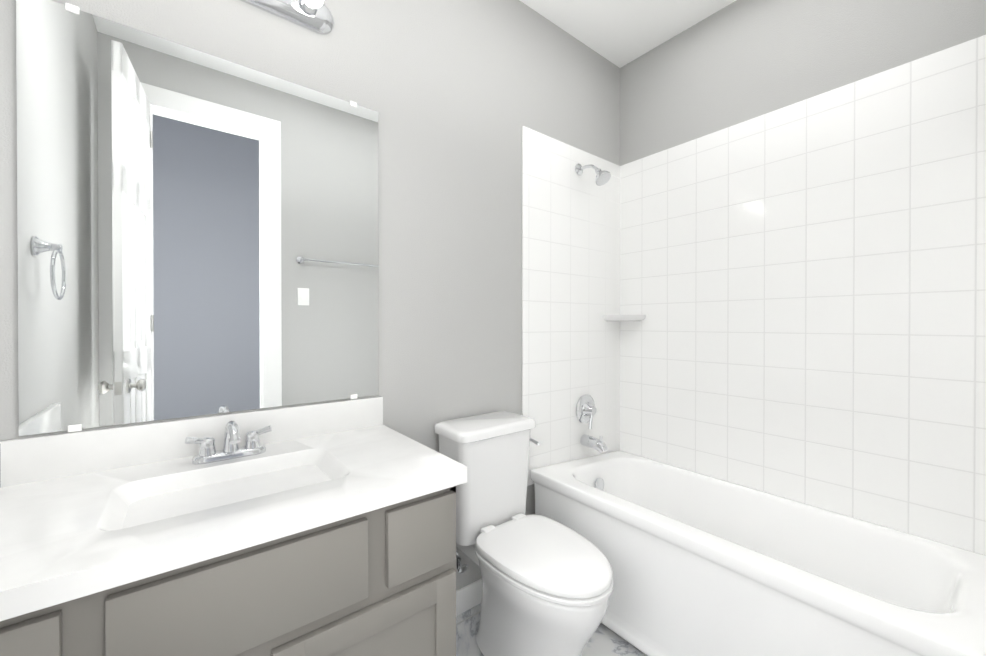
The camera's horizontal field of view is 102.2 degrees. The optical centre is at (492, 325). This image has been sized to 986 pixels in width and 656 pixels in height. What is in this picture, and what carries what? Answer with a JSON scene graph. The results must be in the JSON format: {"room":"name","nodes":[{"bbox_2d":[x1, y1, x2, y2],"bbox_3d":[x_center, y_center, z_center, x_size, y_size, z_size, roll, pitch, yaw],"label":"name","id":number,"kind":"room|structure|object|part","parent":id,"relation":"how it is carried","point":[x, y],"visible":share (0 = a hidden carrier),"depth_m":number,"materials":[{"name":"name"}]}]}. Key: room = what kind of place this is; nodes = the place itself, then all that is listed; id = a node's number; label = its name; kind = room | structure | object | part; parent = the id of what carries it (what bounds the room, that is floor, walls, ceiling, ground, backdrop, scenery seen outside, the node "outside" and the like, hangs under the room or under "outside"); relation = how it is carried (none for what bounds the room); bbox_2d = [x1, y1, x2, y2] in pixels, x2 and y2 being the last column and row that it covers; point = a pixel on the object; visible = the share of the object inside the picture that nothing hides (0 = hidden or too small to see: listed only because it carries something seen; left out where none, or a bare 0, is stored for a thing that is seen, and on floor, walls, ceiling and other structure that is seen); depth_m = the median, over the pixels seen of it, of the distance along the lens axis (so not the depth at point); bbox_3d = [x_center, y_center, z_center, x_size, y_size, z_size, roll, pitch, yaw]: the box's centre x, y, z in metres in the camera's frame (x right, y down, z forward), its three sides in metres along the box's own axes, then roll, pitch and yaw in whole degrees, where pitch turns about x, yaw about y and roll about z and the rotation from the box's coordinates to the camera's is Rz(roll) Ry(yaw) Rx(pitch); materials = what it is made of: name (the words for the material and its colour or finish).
{"room":"bathroom","nodes":[
{"label":"bathroom","id":0,"kind":"room"},
{"bbox_2d":[0,0,619,590],"bbox_3d":[-0.218,-0.162,1.673,2.600,2.740,0.100,0,0,-38],"label":"wall","id":1,"kind":"structure","parent":0,"point":[456,94],"depth_m":1.59,"materials":[{"name":"grey paint"}]},
{"bbox_2d":[16,0,378,435],"bbox_3d":[-0.756,-0.262,1.181,0.861,1.039,0.009,0,0,-38],"label":"mirror","id":2,"kind":"object","parent":1,"relation":"attached to","point":[197,232],"visible":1,"depth_m":1.09,"materials":[{"name":"clear glass"}]},
{"bbox_2d":[240,0,333,34],"bbox_3d":[-0.721,-1.021,1.134,0.550,0.104,0.119,0,0,-38],"label":"sconce","id":3,"kind":"object","parent":1,"relation":"attached to","point":[316,16],"visible":0.96,"depth_m":1.26,"materials":[{"name":"silver metal"}]},
{"bbox_2d":[456,552,467,573],"bbox_3d":[-0.162,0.903,1.572,0.137,0.185,0.111,0,0,-38],"label":"supply valve","id":4,"kind":"object","parent":1,"relation":"attached to","point":[463,568],"visible":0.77,"depth_m":1.59,"materials":[{"name":"silver metal"}]},
{"bbox_2d":[456,578,481,615],"bbox_3d":[-0.128,1.158,1.679,0.739,0.100,0.012,0,0,-38],"label":"baseboard","id":5,"kind":"structure","parent":1,"relation":"attached to","point":[469,596],"depth_m":1.68,"materials":[{"name":"white paint"}]},
{"bbox_2d":[456,603,646,655],"bbox_3d":[0.621,1.243,-0.280,3.700,0.050,4.220,0,0,-38],"label":"floor","id":6,"kind":"structure","parent":0,"point":[604,640],"depth_m":1.52,"materials":[{"name":"stone"}]},
{"bbox_2d":[0,396,466,655],"bbox_3d":[-0.598,0.734,0.960,0.914,0.954,0.559,0,0,-38],"label":"bathroom vanity","id":7,"kind":"object","parent":6,"relation":"on","point":[324,529],"visible":1,"depth_m":0.84,"materials":[{"name":"grey paint"}]},
{"bbox_2d":[185,421,271,464],"bbox_3d":[-0.669,0.363,1.027,0.200,0.213,0.234,0,0,-38],"label":"faucet","id":8,"kind":"object","parent":7,"relation":"on","point":[253,452],"depth_m":1.07,"materials":[{"name":"silver metal"}]},
{"bbox_2d":[434,411,612,655],"bbox_3d":[0.117,0.794,1.419,0.386,0.830,0.679,0,0,-38],"label":"toilet","id":9,"kind":"object","parent":6,"relation":"on","point":[547,585],"visible":1,"depth_m":1.37,"materials":[{"name":"white ceramic"}]},
{"bbox_3d":[0.157,0.474,1.658,0.024,0.031,0.090,0,0,-38],"label":"lever","id":10,"kind":"part","parent":9,"relation":"part of","materials":[{"name":"silver metal"}]},
{"bbox_2d":[530,451,985,655],"bbox_3d":[0.922,0.947,1.544,0.746,0.521,1.493,0,0,-38],"label":"bathtub","id":11,"kind":"object","parent":6,"relation":"on","point":[703,564],"visible":0.9,"depth_m":1.38,"materials":[{"name":"white ceramic"}]},
{"bbox_2d":[520,0,735,67],"bbox_3d":[0.251,-1.554,1.068,2.600,0.050,1.620,0,0,-38],"label":"ceiling","id":12,"kind":"structure","parent":0,"point":[620,33],"depth_m":1.99,"materials":[{"name":"white paint"}]},
{"bbox_2d":[620,0,985,165],"bbox_3d":[1.296,-0.163,1.768,0.100,2.740,1.620,0,0,-38],"label":"wall","id":13,"kind":"structure","parent":0,"point":[735,62],"depth_m":1.78,"materials":[{"name":"grey paint"}]},
{"bbox_2d":[522,35,985,554],"bbox_3d":[0.915,-0.087,1.533,0.790,1.712,1.520,0,0,-38],"label":"tiled wall","id":14,"kind":"structure","parent":13,"relation":"attached to","point":[801,285],"depth_m":1.69,"materials":[{"name":"white tile"}]},
{"bbox_2d":[576,395,595,428],"bbox_3d":[0.521,0.459,2.135,0.156,0.172,0.067,0,0,-38],"label":"shower valve","id":15,"kind":"object","parent":14,"relation":"attached to","point":[585,409],"visible":1,"depth_m":2.12,"materials":[{"name":"silver metal"}]},
{"bbox_2d":[575,164,610,185],"bbox_3d":[0.517,-0.790,2.045,0.082,0.149,0.192,0,0,-38],"label":"shower head","id":16,"kind":"object","parent":14,"relation":"attached to","point":[602,177],"visible":1,"depth_m":2.01},
{"bbox_2d":[580,434,607,452],"bbox_3d":[0.539,0.616,2.097,0.062,0.089,0.149,0,0,-38],"label":"tub spout","id":17,"kind":"object","parent":14,"relation":"attached to","point":[599,445],"visible":1,"depth_m":2.08,"materials":[{"name":"silver metal"}]},
{"bbox_2d":[603,315,645,320],"bbox_3d":[0.740,-0.045,2.242,0.165,0.036,0.165,0,0,-38],"label":"soap shelf","id":18,"kind":"object","parent":14,"relation":"attached to","point":[623,317],"visible":1,"depth_m":2.21,"materials":[{"name":"white ceramic"}]}
]}

